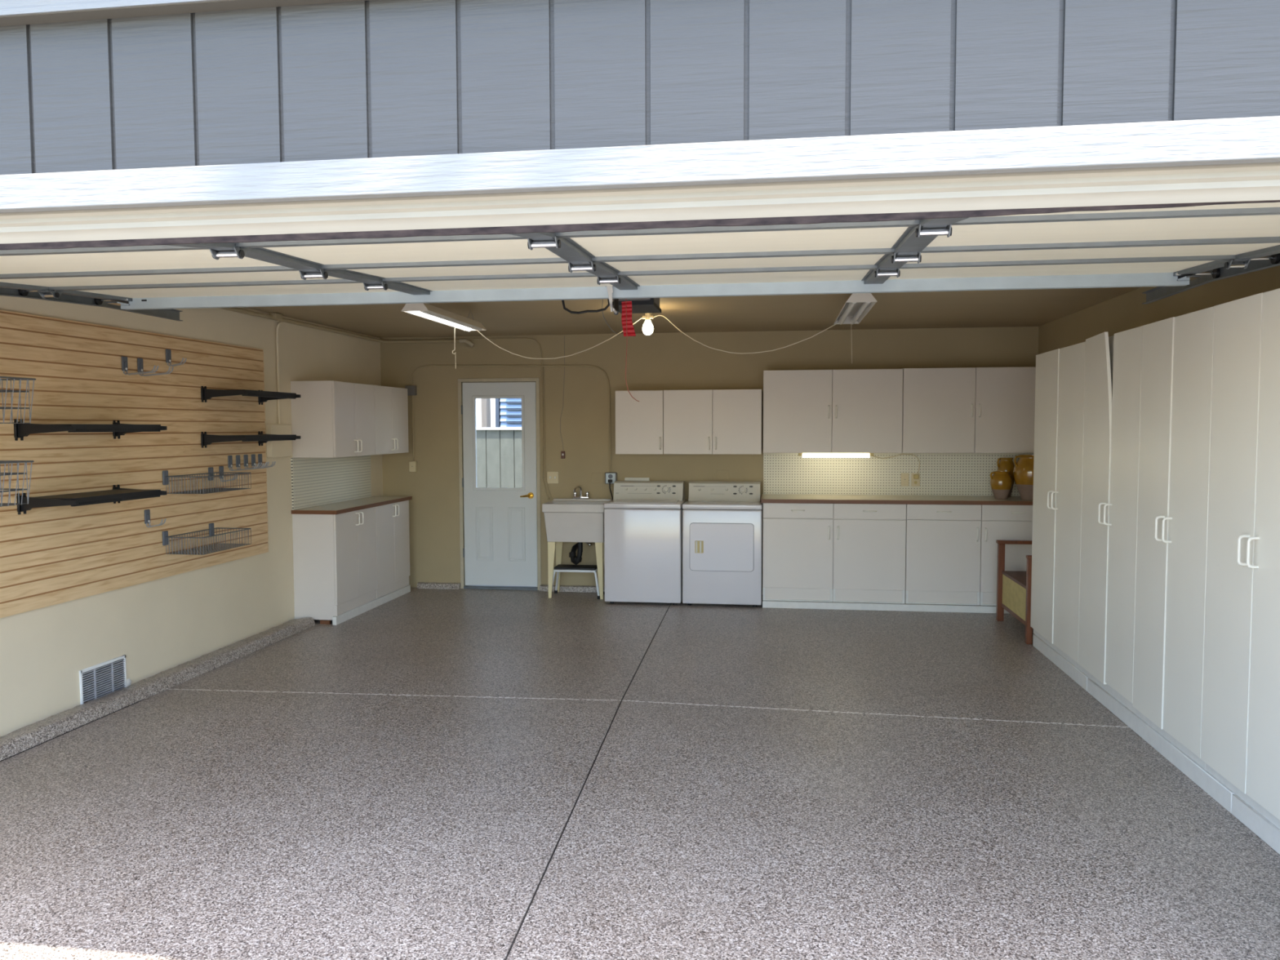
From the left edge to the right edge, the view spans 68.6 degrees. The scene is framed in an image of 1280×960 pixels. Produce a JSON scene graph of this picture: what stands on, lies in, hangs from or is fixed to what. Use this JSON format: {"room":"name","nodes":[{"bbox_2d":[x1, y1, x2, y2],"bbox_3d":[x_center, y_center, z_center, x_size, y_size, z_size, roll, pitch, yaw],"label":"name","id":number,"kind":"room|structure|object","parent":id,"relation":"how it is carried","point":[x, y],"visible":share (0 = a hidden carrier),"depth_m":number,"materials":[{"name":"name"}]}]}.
{"room":"garage","nodes":[
{"label":"garage","id":0,"kind":"room"},
{"bbox_2d":[0,295,382,736],"bbox_3d":[-3.136,-0.134,6.130,0.150,2.800,6.960,0,3,8],"label":"wall","id":1,"kind":"structure","parent":0,"point":[162,624],"depth_m":6.29,"materials":[{"name":"beige paint"}]},
{"bbox_2d":[79,654,126,704],"bbox_3d":[-3.150,1.174,5.507,0.013,0.207,0.376,0,3,8],"label":"air vent","id":2,"kind":"object","parent":1,"relation":"in","point":[97,681],"visible":0.88,"depth_m":5.50,"materials":[{"name":"white metal"}]},
{"bbox_2d":[126,678,131,686],"bbox_3d":[-3.123,1.242,5.720,0.018,0.060,0.060,0,3,8],"label":"plaster patch","id":3,"kind":"object","parent":1,"relation":"attached to","point":[128,681],"visible":0.78,"depth_m":5.71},
{"bbox_2d":[0,310,268,617],"bbox_3d":[-3.165,-0.113,5.328,0.020,1.559,3.845,0,3,8],"label":"slatwall","id":4,"kind":"object","parent":1,"relation":"attached to","point":[53,555],"visible":0.88,"depth_m":5.58,"materials":[{"name":"brown wood"}]},
{"bbox_2d":[0,460,34,506],"bbox_3d":[-3.140,0.010,4.262,0.334,0.247,0.617,0,3,8],"label":"wire basket","id":5,"kind":"object","parent":4,"relation":"attached to","point":[5,462],"visible":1,"depth_m":4.50,"materials":[{"name":"grey metal"}]},
{"bbox_2d":[0,376,35,423],"bbox_3d":[-3.137,-0.385,4.271,0.334,0.254,0.620,0,3,8],"label":"wire basket","id":6,"kind":"object","parent":4,"relation":"attached to","point":[20,379],"visible":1,"depth_m":4.51,"materials":[{"name":"grey metal"}]},
{"bbox_2d":[13,419,167,440],"bbox_3d":[-3.010,-0.279,5.193,0.327,0.110,0.782,0,3,8],"label":"wall shelf","id":7,"kind":"object","parent":4,"relation":"attached to","point":[20,430],"visible":1,"depth_m":4.91,"materials":[{"name":"black metal"}]},
{"bbox_2d":[16,484,166,514],"bbox_3d":[-3.011,0.104,5.205,0.327,0.110,0.763,0,3,8],"label":"wall shelf","id":8,"kind":"object","parent":4,"relation":"attached to","point":[117,494],"visible":0.99,"depth_m":5.02,"materials":[{"name":"black metal"}]},
{"bbox_2d":[121,355,159,375],"bbox_3d":[-2.999,-0.687,5.627,0.219,0.112,0.046,0,3,8],"label":"hook","id":9,"kind":"object","parent":4,"relation":"attached to","point":[124,359],"visible":1,"depth_m":5.62,"materials":[{"name":"grey metal"}]},
{"bbox_2d":[144,509,165,527],"bbox_3d":[-3.020,0.241,5.845,0.124,0.112,0.046,0,3,8],"label":"hook","id":10,"kind":"object","parent":4,"relation":"attached to","point":[147,512],"visible":1,"depth_m":5.84,"materials":[{"name":"grey metal"}]},
{"bbox_2d":[137,357,173,376],"bbox_3d":[-2.979,-0.695,5.767,0.219,0.112,0.046,0,3,8],"label":"hook","id":11,"kind":"object","parent":4,"relation":"attached to","point":[140,361],"visible":0.94,"depth_m":5.76,"materials":[{"name":"grey metal"}]},
{"bbox_2d":[165,349,186,366],"bbox_3d":[-2.987,-0.787,6.041,0.124,0.112,0.046,0,3,8],"label":"hook","id":12,"kind":"object","parent":4,"relation":"attached to","point":[168,353],"visible":1,"depth_m":6.04,"materials":[{"name":"grey metal"}]},
{"bbox_2d":[162,523,251,555],"bbox_3d":[-2.885,0.388,6.269,0.273,0.149,0.577,0,3,8],"label":"wire basket","id":13,"kind":"object","parent":4,"relation":"attached to","point":[211,530],"visible":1,"depth_m":6.22,"materials":[{"name":"grey metal"}]},
{"bbox_2d":[162,466,251,493],"bbox_3d":[-2.884,0.000,6.268,0.271,0.149,0.577,0,3,8],"label":"wire basket","id":14,"kind":"object","parent":4,"relation":"attached to","point":[211,473],"visible":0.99,"depth_m":6.19,"materials":[{"name":"grey metal"}]},
{"bbox_2d":[218,466,238,481],"bbox_3d":[-2.906,-0.042,6.627,0.124,0.112,0.046,0,3,8],"label":"hook","id":15,"kind":"object","parent":4,"relation":"attached to","point":[220,468],"visible":0.59,"depth_m":6.62,"materials":[{"name":"grey metal"}]},
{"bbox_2d":[227,455,258,471],"bbox_3d":[-2.844,-0.120,6.726,0.219,0.112,0.046,0,3,8],"label":"hook","id":16,"kind":"object","parent":4,"relation":"attached to","point":[229,457],"visible":1,"depth_m":6.72,"materials":[{"name":"grey metal"}]},
{"bbox_2d":[200,386,300,404],"bbox_3d":[-2.784,-0.608,6.760,0.327,0.110,0.770,0,3,8],"label":"wall shelf","id":17,"kind":"object","parent":4,"relation":"attached to","point":[263,396],"visible":1,"depth_m":6.46,"materials":[{"name":"black metal"}]},
{"bbox_2d":[200,431,300,448],"bbox_3d":[-2.785,-0.295,6.762,0.327,0.110,0.770,0,3,8],"label":"wall shelf","id":18,"kind":"object","parent":4,"relation":"attached to","point":[206,439],"visible":1,"depth_m":6.44,"materials":[{"name":"black metal"}]},
{"bbox_2d":[235,454,266,469],"bbox_3d":[-2.830,-0.125,6.826,0.219,0.112,0.046,0,3,8],"label":"hook","id":19,"kind":"object","parent":4,"relation":"attached to","point":[237,456],"visible":0.9,"depth_m":6.83,"materials":[{"name":"grey metal"}]},
{"bbox_2d":[243,454,262,468],"bbox_3d":[-2.862,-0.131,6.933,0.124,0.112,0.046,0,3,8],"label":"hook","id":20,"kind":"object","parent":4,"relation":"attached to","point":[245,456],"visible":0.84,"depth_m":6.93,"materials":[{"name":"grey metal"}]},
{"bbox_2d":[251,453,269,467],"bbox_3d":[-2.848,-0.137,7.033,0.124,0.112,0.046,0,3,8],"label":"hook","id":21,"kind":"object","parent":4,"relation":"attached to","point":[253,456],"visible":0.7,"depth_m":7.03,"materials":[{"name":"grey metal"}]},
{"bbox_2d":[257,453,275,468],"bbox_3d":[-2.834,-0.142,7.126,0.124,0.112,0.046,0,3,8],"label":"hook","id":22,"kind":"object","parent":4,"relation":"attached to","point":[260,455],"visible":0.69,"depth_m":7.12,"materials":[{"name":"grey metal"}]},
{"bbox_2d":[0,617,315,760],"bbox_3d":[-3.098,1.285,5.192,0.206,0.072,4.960,0,3,8],"label":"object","id":23,"kind":"structure","parent":1,"relation":"attached to","point":[24,738],"depth_m":5.55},
{"bbox_2d":[266,424,292,457],"bbox_3d":[-2.853,-0.310,7.412,0.045,0.258,0.305,0,3,8],"label":"box","id":24,"kind":"object","parent":1,"relation":"attached to","point":[274,448],"visible":0.92,"depth_m":7.36,"materials":[{"name":"beige paint"}]},
{"bbox_2d":[275,321,282,423],"bbox_3d":[-2.852,-0.853,7.432,0.022,0.809,0.075,1,3,16],"label":"conduit","id":25,"kind":"object","parent":1,"relation":"attached to","point":[280,322],"visible":1,"depth_m":7.40,"materials":[{"name":"beige metal"}]},
{"bbox_2d":[290,455,371,510],"bbox_3d":[-2.729,-0.008,8.380,0.015,0.424,1.490,0,3,8],"label":"backsplash","id":26,"kind":"structure","parent":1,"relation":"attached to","point":[315,482],"depth_m":8.25,"materials":[{"name":"white plastic"}]},
{"bbox_2d":[290,380,375,457],"bbox_3d":[-2.582,-0.513,7.993,0.411,0.623,0.772,0,3,8],"label":"upper cabinet","id":27,"kind":"object","parent":1,"relation":"attached to","point":[331,419],"visible":1,"depth_m":7.64,"materials":[{"name":"white wood"}]},
{"bbox_2d":[373,385,408,454],"bbox_3d":[-2.473,-0.556,8.755,0.411,0.623,0.766,0,3,8],"label":"upper cabinet","id":28,"kind":"object","parent":1,"relation":"attached to","point":[391,403],"visible":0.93,"depth_m":8.70,"materials":[{"name":"white wood"}]},
{"bbox_2d":[0,586,1279,959],"bbox_3d":[0.014,1.320,5.587,6.454,0.060,7.000,0,3,8],"label":"floor","id":29,"kind":"structure","parent":0,"point":[402,778],"depth_m":3.97,"materials":[{"name":"grey concrete"}]},
{"bbox_2d":[0,699,142,761],"bbox_3d":[-3.138,1.377,4.171,0.006,0.002,2.800,0,3,8],"label":"trim","id":30,"kind":"structure","parent":29,"relation":"on","point":[141,700],"depth_m":4.96,"materials":[{"name":"black"}]},
{"bbox_2d":[320,619,330,624],"bbox_3d":[-2.581,1.165,7.686,0.080,0.030,0.020,0,3,8],"label":"wood block","id":31,"kind":"object","parent":29,"relation":"on","point":[322,621],"visible":1,"depth_m":7.68,"materials":[{"name":"brown wood"}]},
{"bbox_2d":[292,506,377,620],"bbox_3d":[-2.582,0.689,8.039,0.411,0.868,0.780,0,3,8],"label":"base cabinet","id":32,"kind":"object","parent":29,"relation":"on","point":[335,566],"visible":0.96,"depth_m":7.68,"materials":[{"name":"white wood"}]},
{"bbox_2d":[291,496,412,514],"bbox_3d":[-2.537,0.218,8.406,0.391,0.032,1.600,0,3,8],"label":"countertop","id":33,"kind":"structure","parent":32,"relation":"on","point":[338,508],"depth_m":8.15,"materials":[{"name":"laminate"}]},
{"bbox_2d":[332,584,410,625],"bbox_3d":[-2.378,1.105,8.413,0.036,0.068,1.570,0,3,8],"label":"baseboard","id":34,"kind":"structure","parent":29,"relation":"on","point":[352,613],"depth_m":8.26,"materials":[{"name":"white wood"}]},
{"bbox_2d":[375,500,409,598],"bbox_3d":[-2.471,0.629,8.805,0.411,0.834,0.768,0,3,8],"label":"base cabinet","id":35,"kind":"object","parent":29,"relation":"on","point":[392,520],"visible":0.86,"depth_m":8.74,"materials":[{"name":"white wood"}]},
{"bbox_2d":[542,498,611,599],"bbox_3d":[-0.586,0.647,8.931,0.586,0.912,0.473,0,3,8],"label":"utility sink","id":36,"kind":"object","parent":29,"relation":"on","point":[580,521],"visible":0.94,"depth_m":8.73,"materials":[{"name":"white plastic"}]},
{"bbox_2d":[542,500,608,542],"bbox_3d":[-0.590,0.392,8.900,0.586,0.361,0.440,0,3,8],"label":"basin","id":37,"kind":"object","parent":36,"relation":"in","point":[566,521],"depth_m":8.71,"materials":[{"name":"white plastic"}]},
{"bbox_2d":[573,485,589,498],"bbox_3d":[-0.577,0.120,9.026,0.162,0.131,0.150,0,3,8],"label":"faucet","id":38,"kind":"object","parent":36,"relation":"on","point":[575,493],"visible":1,"depth_m":9.06,"materials":[{"name":"silver metal"}]},
{"bbox_2d":[552,564,604,599],"bbox_3d":[-0.600,0.960,8.921,0.502,0.290,0.277,0,3,8],"label":"step stool","id":39,"kind":"object","parent":29,"relation":"on","point":[559,568],"visible":0.77,"depth_m":8.81,"materials":[{"name":"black metal"}]},
{"bbox_2d":[604,480,687,604],"bbox_3d":[0.062,0.569,8.723,0.699,1.088,0.604,0,3,8],"label":"washing machine","id":40,"kind":"object","parent":29,"relation":"on","point":[643,519],"visible":0.96,"depth_m":8.44,"materials":[{"name":"white metal"}]},
{"bbox_2d":[682,480,763,606],"bbox_3d":[0.768,0.573,8.614,0.706,1.088,0.620,0,3,8],"label":"dryer","id":41,"kind":"object","parent":29,"relation":"on","point":[722,521],"visible":1,"depth_m":8.34,"materials":[{"name":"white metal"}]},
{"bbox_2d":[762,502,906,603],"bbox_3d":[1.733,0.625,8.474,1.230,0.870,0.579,0,3,8],"label":"base cabinet","id":42,"kind":"object","parent":29,"relation":"on","point":[838,553],"visible":0.99,"depth_m":8.22,"materials":[{"name":"white wood"}]},
{"bbox_2d":[762,600,1009,613],"bbox_3d":[2.301,1.109,8.152,2.452,0.060,0.018,0,3,8],"label":"baseboard","id":43,"kind":"structure","parent":42,"relation":"attached to","point":[766,604],"depth_m":8.17,"materials":[{"name":"white wood"}]},
{"bbox_2d":[760,493,1032,505],"bbox_3d":[2.331,0.174,8.392,2.475,0.034,0.630,0,3,8],"label":"countertop","id":44,"kind":"structure","parent":42,"relation":"on","point":[765,498],"depth_m":8.21,"materials":[{"name":"laminate"}]},
{"bbox_2d":[990,471,1012,499],"bbox_3d":[3.162,0.045,8.210,0.184,0.241,0.184,2,4,30],"label":"jar","id":45,"kind":"object","parent":44,"relation":"on","point":[1001,482],"visible":1,"depth_m":8.15,"materials":[{"name":"ceramic"}]},
{"bbox_2d":[996,457,1014,497],"bbox_3d":[3.292,-0.024,8.430,0.153,0.354,0.153,2,4,36],"label":"jug","id":46,"kind":"object","parent":44,"relation":"on","point":[1006,464],"visible":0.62,"depth_m":8.38,"materials":[{"name":"ceramic"}]},
{"bbox_2d":[1013,454,1034,500],"bbox_3d":[3.378,-0.022,8.084,0.301,0.388,0.301,2,4,31],"label":"jar","id":47,"kind":"object","parent":44,"relation":"on","point":[1023,470],"visible":0.55,"depth_m":8.01,"materials":[{"name":"ceramic"}]},
{"bbox_2d":[904,504,1032,605],"bbox_3d":[2.948,0.631,8.299,1.216,0.870,0.579,0,3,8],"label":"base cabinet","id":48,"kind":"object","parent":29,"relation":"on","point":[951,551],"visible":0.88,"depth_m":8.07,"materials":[{"name":"white wood"}]},
{"bbox_2d":[995,539,1032,644],"bbox_3d":[3.138,0.852,7.272,0.533,0.667,0.890,0,3,8],"label":"storage bench","id":49,"kind":"object","parent":29,"relation":"on","point":[1013,588],"visible":0.48,"depth_m":7.38,"materials":[{"name":"brown wood"}]},
{"bbox_2d":[1030,341,1085,671],"bbox_3d":[2.999,0.142,6.240,0.540,2.023,1.090,0,3,8],"label":"tall cabinet","id":50,"kind":"object","parent":29,"relation":"on","point":[1060,380],"visible":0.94,"depth_m":6.21,"materials":[{"name":"white wood"}]},
{"bbox_2d":[1078,325,1142,714],"bbox_3d":[2.858,0.191,5.260,0.540,2.035,0.888,0,3,8],"label":"tall cabinet","id":51,"kind":"object","parent":29,"relation":"on","point":[1113,363],"visible":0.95,"depth_m":5.23,"materials":[{"name":"white wood"}]},
{"bbox_2d":[1032,634,1279,854],"bbox_3d":[2.586,1.284,4.760,0.036,0.088,4.200,0,3,8],"label":"toe kick","id":52,"kind":"structure","parent":29,"relation":"on","point":[1222,794],"depth_m":4.40,"materials":[{"name":"white wood"}]},
{"bbox_2d":[1132,306,1214,769],"bbox_3d":[2.739,0.244,4.429,0.540,2.023,0.791,0,3,8],"label":"tall cabinet","id":53,"kind":"object","parent":29,"relation":"on","point":[1177,367],"visible":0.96,"depth_m":4.40,"materials":[{"name":"white wood"}]},
{"bbox_2d":[1200,288,1279,829],"bbox_3d":[2.627,0.288,3.643,0.536,2.023,0.795,0,3,8],"label":"tall cabinet","id":54,"kind":"object","parent":29,"relation":"on","point":[1240,741],"visible":1,"depth_m":3.73,"materials":[{"name":"white wood"}]},
{"bbox_2d":[0,0,1279,174],"bbox_3d":[-0.460,-0.854,2.048,7.100,0.440,0.012,0,3,8],"label":"wall","id":55,"kind":"structure","parent":0,"point":[370,78],"depth_m":1.99,"materials":[{"name":"grey paint"}]},
{"bbox_2d":[0,0,220,16],"bbox_3d":[-0.465,-1.180,1.999,7.300,0.264,0.050,0,3,8],"label":"trim","id":56,"kind":"structure","parent":55,"relation":"attached to","point":[7,7],"depth_m":2.10,"materials":[{"name":"white wood"}]},
{"bbox_2d":[0,0,368,26],"bbox_3d":[-0.464,-1.048,2.009,7.260,0.002,0.044,0,3,8],"label":"trim","id":57,"kind":"structure","parent":55,"relation":"attached to","point":[222,5],"depth_m":2.10,"materials":[{"name":"beige paint"}]},
{"bbox_2d":[0,115,1279,213],"bbox_3d":[-0.462,-0.661,2.037,7.100,0.079,0.032,0,3,8],"label":"trim","id":58,"kind":"structure","parent":55,"relation":"attached to","point":[1255,140],"depth_m":1.95,"materials":[{"name":"white wood"}]},
{"bbox_2d":[244,286,1142,337],"bbox_3d":[0.030,-1.241,5.612,6.554,0.050,6.960,0,3,8],"label":"ceiling","id":59,"kind":"structure","parent":0,"point":[1032,307],"depth_m":7.44,"materials":[{"name":"paint"}]},
{"bbox_2d":[0,287,182,320],"bbox_3d":[-2.776,0.124,4.016,0.056,2.480,2.635,0,3,8],"label":"door track","id":60,"kind":"object","parent":59,"relation":"hanging from","point":[171,313],"visible":0.46,"depth_m":4.55,"materials":[{"name":"metal"}]},
{"bbox_2d":[0,202,1279,311],"bbox_3d":[-0.279,-0.763,3.275,5.124,0.207,2.180,0,3,8],"label":"garage door","id":61,"kind":"structure","parent":60,"relation":"hanging from","point":[1153,246],"depth_m":3.38,"materials":[{"name":"metal"}]},
{"bbox_2d":[54,292,59,297],"bbox_3d":[-2.571,-0.816,4.135,0.006,0.024,0.024,0,3,8],"label":"washer","id":62,"kind":"object","parent":61,"relation":"in","point":[56,294],"depth_m":4.13,"materials":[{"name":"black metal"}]},
{"bbox_2d":[239,249,244,257],"bbox_3d":[-1.214,-0.689,2.857,0.006,0.024,0.024,0,3,8],"label":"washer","id":63,"kind":"object","parent":61,"relation":"in","point":[242,252],"depth_m":2.85,"materials":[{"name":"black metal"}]},
{"bbox_2d":[324,271,328,278],"bbox_3d":[-1.137,-0.742,3.393,0.006,0.024,0.024,0,3,8],"label":"washer","id":64,"kind":"object","parent":61,"relation":"in","point":[326,273],"depth_m":3.39,"materials":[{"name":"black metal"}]},
{"bbox_2d":[557,240,560,248],"bbox_3d":[-0.234,-0.684,2.717,0.006,0.024,0.024,0,3,8],"label":"washer","id":65,"kind":"object","parent":61,"relation":"in","point":[558,241],"depth_m":2.71,"materials":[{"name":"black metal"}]},
{"bbox_2d":[915,228,918,236],"bbox_3d":[0.760,-0.679,2.574,0.006,0.024,0.024,0,3,8],"label":"washer","id":66,"kind":"object","parent":61,"relation":"in","point":[917,229],"depth_m":2.57,"materials":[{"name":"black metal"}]},
{"bbox_2d":[1224,262,1228,268],"bbox_3d":[2.163,-0.792,3.456,0.006,0.024,0.024,0,3,8],"label":"washer","id":67,"kind":"object","parent":61,"relation":"in","point":[1226,264],"depth_m":3.45,"materials":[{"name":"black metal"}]},
{"bbox_2d":[217,307,475,347],"bbox_3d":[-2.344,-1.254,7.516,0.973,0.112,3.531,0,3,8],"label":"conduit","id":68,"kind":"object","parent":59,"relation":"attached to","point":[273,316],"visible":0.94,"depth_m":8.26,"materials":[{"name":"metal"}]},
{"bbox_2d":[400,302,641,359],"bbox_3d":[-0.757,-1.075,6.535,1.399,0.375,1.225,0,3,8],"label":"light","id":69,"kind":"object","parent":59,"relation":"hanging from","point":[424,310],"depth_m":6.53,"materials":[{"name":"white metal"}]},
{"bbox_2d":[452,327,456,368],"bbox_3d":[-1.390,-0.999,7.024,0.036,0.330,0.007,0,3,8],"label":"string","id":70,"kind":"object","parent":69,"relation":"hanging from","point":[455,327],"visible":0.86,"depth_m":7.02,"materials":[{"name":"beige fabric"}]},
{"bbox_2d":[612,297,661,315],"bbox_3d":[-0.245,-0.935,3.984,0.254,0.376,3.590,0,3,8],"label":"garage door opener","id":71,"kind":"object","parent":59,"relation":"hanging from","point":[640,305],"visible":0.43,"depth_m":5.39,"materials":[{"name":"metal"}]},
{"bbox_2d":[561,298,609,314],"bbox_3d":[-0.285,-0.999,5.044,0.280,0.209,0.013,0,3,8],"label":"cable loop","id":72,"kind":"object","parent":71,"relation":"hanging from","point":[562,301],"visible":0.66,"depth_m":5.05,"materials":[{"name":"black rubber"}]},
{"bbox_2d":[601,298,618,335],"bbox_3d":[-0.149,-0.940,5.230,0.130,0.266,0.003,0,3,8],"label":"wire","id":73,"kind":"object","parent":71,"relation":"hanging from","point":[602,299],"visible":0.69,"depth_m":5.24,"materials":[{"name":"metal"}]},
{"bbox_2d":[621,298,639,401],"bbox_3d":[-0.053,-0.745,5.123,0.098,0.634,0.019,0,3,8],"label":"cord","id":74,"kind":"object","parent":71,"relation":"hanging from","point":[626,317],"visible":0.96,"depth_m":5.11,"materials":[{"name":"red plastic"}]},
{"bbox_2d":[641,313,653,335],"bbox_3d":[0.059,-1.189,7.007,0.100,0.210,0.100,0,3,8],"label":"light bulb","id":75,"kind":"object","parent":59,"relation":"attached to","point":[647,328],"visible":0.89,"depth_m":6.99,"materials":[{"name":"white glass"}]},
{"bbox_2d":[653,293,876,354],"bbox_3d":[0.765,-1.077,6.335,1.507,0.357,1.204,0,3,8],"label":"light","id":76,"kind":"object","parent":59,"relation":"hanging from","point":[858,305],"depth_m":6.27,"materials":[{"name":"white metal"}]},
{"bbox_2d":[1142,255,1279,304],"bbox_3d":[2.325,0.146,3.342,0.056,2.480,2.750,0,3,8],"label":"door track","id":77,"kind":"object","parent":59,"relation":"hanging from","point":[1157,293],"visible":0.46,"depth_m":4.00,"materials":[{"name":"metal"}]},
{"bbox_2d":[380,326,1038,586],"bbox_3d":[0.517,-0.307,9.040,6.254,2.800,0.150,0,3,8],"label":"wall","id":78,"kind":"structure","parent":0,"point":[655,361],"depth_m":9.09,"materials":[{"name":"beige paint"}]},
{"bbox_2d":[404,385,417,395],"bbox_3d":[-2.273,-0.888,9.305,0.100,0.097,0.055,0,3,8],"label":"junction box","id":79,"kind":"object","parent":78,"relation":"attached to","point":[411,389],"visible":0.84,"depth_m":9.28,"materials":[{"name":"grey metal"}]},
{"bbox_2d":[408,461,417,471],"bbox_3d":[-2.263,-0.135,9.350,0.070,0.107,0.047,0,3,8],"label":"blank plate","id":80,"kind":"object","parent":78,"relation":"attached to","point":[412,464],"visible":1,"depth_m":9.33,"materials":[{"name":"beige plastic"}]},
{"bbox_2d":[436,337,549,499],"bbox_3d":[-1.442,-0.602,9.217,1.122,1.585,0.015,0,3,8],"label":"conduit","id":81,"kind":"object","parent":78,"relation":"attached to","point":[526,337],"visible":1,"depth_m":9.15,"materials":[{"name":"beige paint"}]},
{"bbox_2d":[457,377,541,590],"bbox_3d":[-1.383,0.042,9.272,0.824,2.087,0.171,0,3,8],"label":"door","id":82,"kind":"structure","parent":78,"relation":"in","point":[499,418],"depth_m":9.26,"materials":[{"name":"white paint"}]},
{"bbox_2d":[417,582,604,592],"bbox_3d":[0.689,1.069,8.983,5.884,0.057,0.068,0,3,8],"label":"baseboard","id":83,"kind":"structure","parent":78,"relation":"attached to","point":[584,588],"depth_m":9.19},
{"bbox_2d":[411,364,611,471],"bbox_3d":[-1.274,-0.609,9.191,2.011,1.055,0.022,0,3,8],"label":"conduit","id":84,"kind":"object","parent":78,"relation":"attached to","point":[426,366],"visible":1,"depth_m":9.14,"materials":[{"name":"beige paint"}]},
{"bbox_2d":[543,366,552,497],"bbox_3d":[-0.898,-0.464,9.151,0.081,1.292,0.010,0,3,8],"label":"cable","id":85,"kind":"object","parent":78,"relation":"attached to","point":[544,366],"visible":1,"depth_m":9.15,"materials":[{"name":"beige paint"}]},
{"bbox_2d":[546,471,558,483],"bbox_3d":[-0.853,-0.024,9.169,0.114,0.117,0.017,0,3,8],"label":"light switch","id":86,"kind":"object","parent":78,"relation":"attached to","point":[552,477],"visible":1,"depth_m":9.17,"materials":[{"name":"beige plastic"}]},
{"bbox_2d":[560,335,564,458],"bbox_3d":[-0.755,-0.803,9.107,0.051,1.190,0.023,0,3,8],"label":"cord","id":87,"kind":"object","parent":78,"relation":"attached to","point":[562,453],"visible":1,"depth_m":9.13,"materials":[{"name":"brown plastic"}]},
{"bbox_2d":[604,471,617,484],"bbox_3d":[-0.281,-0.018,9.065,0.114,0.113,0.060,0,3,8],"label":"outlet","id":88,"kind":"object","parent":78,"relation":"attached to","point":[613,476],"visible":0.84,"depth_m":9.04,"materials":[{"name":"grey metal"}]},
{"bbox_2d":[608,479,613,499],"bbox_3d":[-0.279,0.244,9.057,0.043,0.502,0.082,1,3,19],"label":"power cord","id":89,"kind":"object","parent":88,"relation":"attached to","point":[610,481],"visible":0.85,"depth_m":9.01,"materials":[{"name":"black rubber"}]},
{"bbox_2d":[624,477,649,480],"bbox_3d":[-0.026,0.020,9.046,0.240,0.088,0.030,0,3,8],"label":"box","id":90,"kind":"object","parent":78,"relation":"attached to","point":[625,478],"visible":0.42,"depth_m":9.03,"materials":[{"name":"white plastic"}]},
{"bbox_2d":[615,390,663,453],"bbox_3d":[0.014,-0.541,8.829,0.447,0.590,0.383,0,3,8],"label":"upper cabinet","id":91,"kind":"object","parent":78,"relation":"attached to","point":[639,425],"visible":0.99,"depth_m":8.67,"materials":[{"name":"white laminate"}]},
{"bbox_2d":[663,389,762,454],"bbox_3d":[0.683,-0.539,8.733,0.897,0.592,0.383,0,3,8],"label":"upper cabinet","id":92,"kind":"object","parent":78,"relation":"attached to","point":[696,421],"visible":1,"depth_m":8.58,"materials":[{"name":"white laminate"}]},
{"bbox_2d":[763,368,902,453],"bbox_3d":[1.744,-0.624,8.560,1.225,0.746,0.413,0,3,8],"label":"upper cabinet","id":93,"kind":"object","parent":78,"relation":"attached to","point":[854,411],"visible":1,"depth_m":8.39,"materials":[{"name":"white laminate"}]},
{"bbox_2d":[798,453,919,474],"bbox_3d":[2.015,-0.149,8.600,1.116,0.208,0.357,0,3,8],"label":"lamp","id":94,"kind":"object","parent":93,"relation":"attached to","point":[803,455],"depth_m":8.47,"materials":[{"name":"white plastic"}]},
{"bbox_2d":[763,453,1034,496],"bbox_3d":[2.384,-0.060,8.700,2.456,0.400,0.017,0,3,8],"label":"pegboard","id":95,"kind":"object","parent":78,"relation":"attached to","point":[784,473],"visible":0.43,"depth_m":8.71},
{"bbox_2d":[901,472,909,486],"bbox_3d":[2.453,-0.004,8.681,0.072,0.122,0.008,0,3,8],"label":"plate","id":96,"kind":"object","parent":95,"relation":"attached to","point":[904,476],"visible":1,"depth_m":8.68,"materials":[{"name":"beige plastic"}]},
{"bbox_2d":[911,472,919,486],"bbox_3d":[2.547,-0.002,8.654,0.078,0.122,0.035,0,3,8],"label":"duplex outlet","id":97,"kind":"object","parent":95,"relation":"attached to","point":[915,478],"visible":1,"depth_m":8.67,"materials":[{"name":"beige plastic"}]},
{"bbox_2d":[902,366,1035,453],"bbox_3d":[2.962,-0.620,8.386,1.226,0.750,0.413,0,3,8],"label":"upper cabinet","id":98,"kind":"object","parent":78,"relation":"attached to","point":[956,410],"visible":0.91,"depth_m":8.22,"materials":[{"name":"white laminate"}]},
{"bbox_2d":[1038,265,1279,354],"bbox_3d":[3.203,-0.102,5.221,0.150,2.800,6.960,0,3,8],"label":"wall","id":99,"kind":"structure","parent":0,"point":[1126,311],"depth_m":6.11,"materials":[{"name":"beige paint"}]},
{"bbox_3d":[-0.470,0.080,2.173,6.554,2.800,0.128,0,3,8],"label":"wall","id":100,"kind":"structure","parent":0,"visible":0},
{"bbox_2d":[0,161,1279,244],"bbox_3d":[-0.444,-0.603,2.093,4.860,0.076,0.054,0,3,8],"label":"trim","id":101,"kind":"structure","parent":100,"relation":"attached to","point":[1260,181],"depth_m":2.01,"materials":[{"name":"beige wood"}]},
{"bbox_2d":[0,200,1279,250],"bbox_3d":[-0.442,-0.561,2.115,4.860,0.018,0.017,0,3,8],"label":"trim","id":102,"kind":"structure","parent":100,"relation":"attached to","point":[979,213],"depth_m":2.06,"materials":[{"name":"white wood"}]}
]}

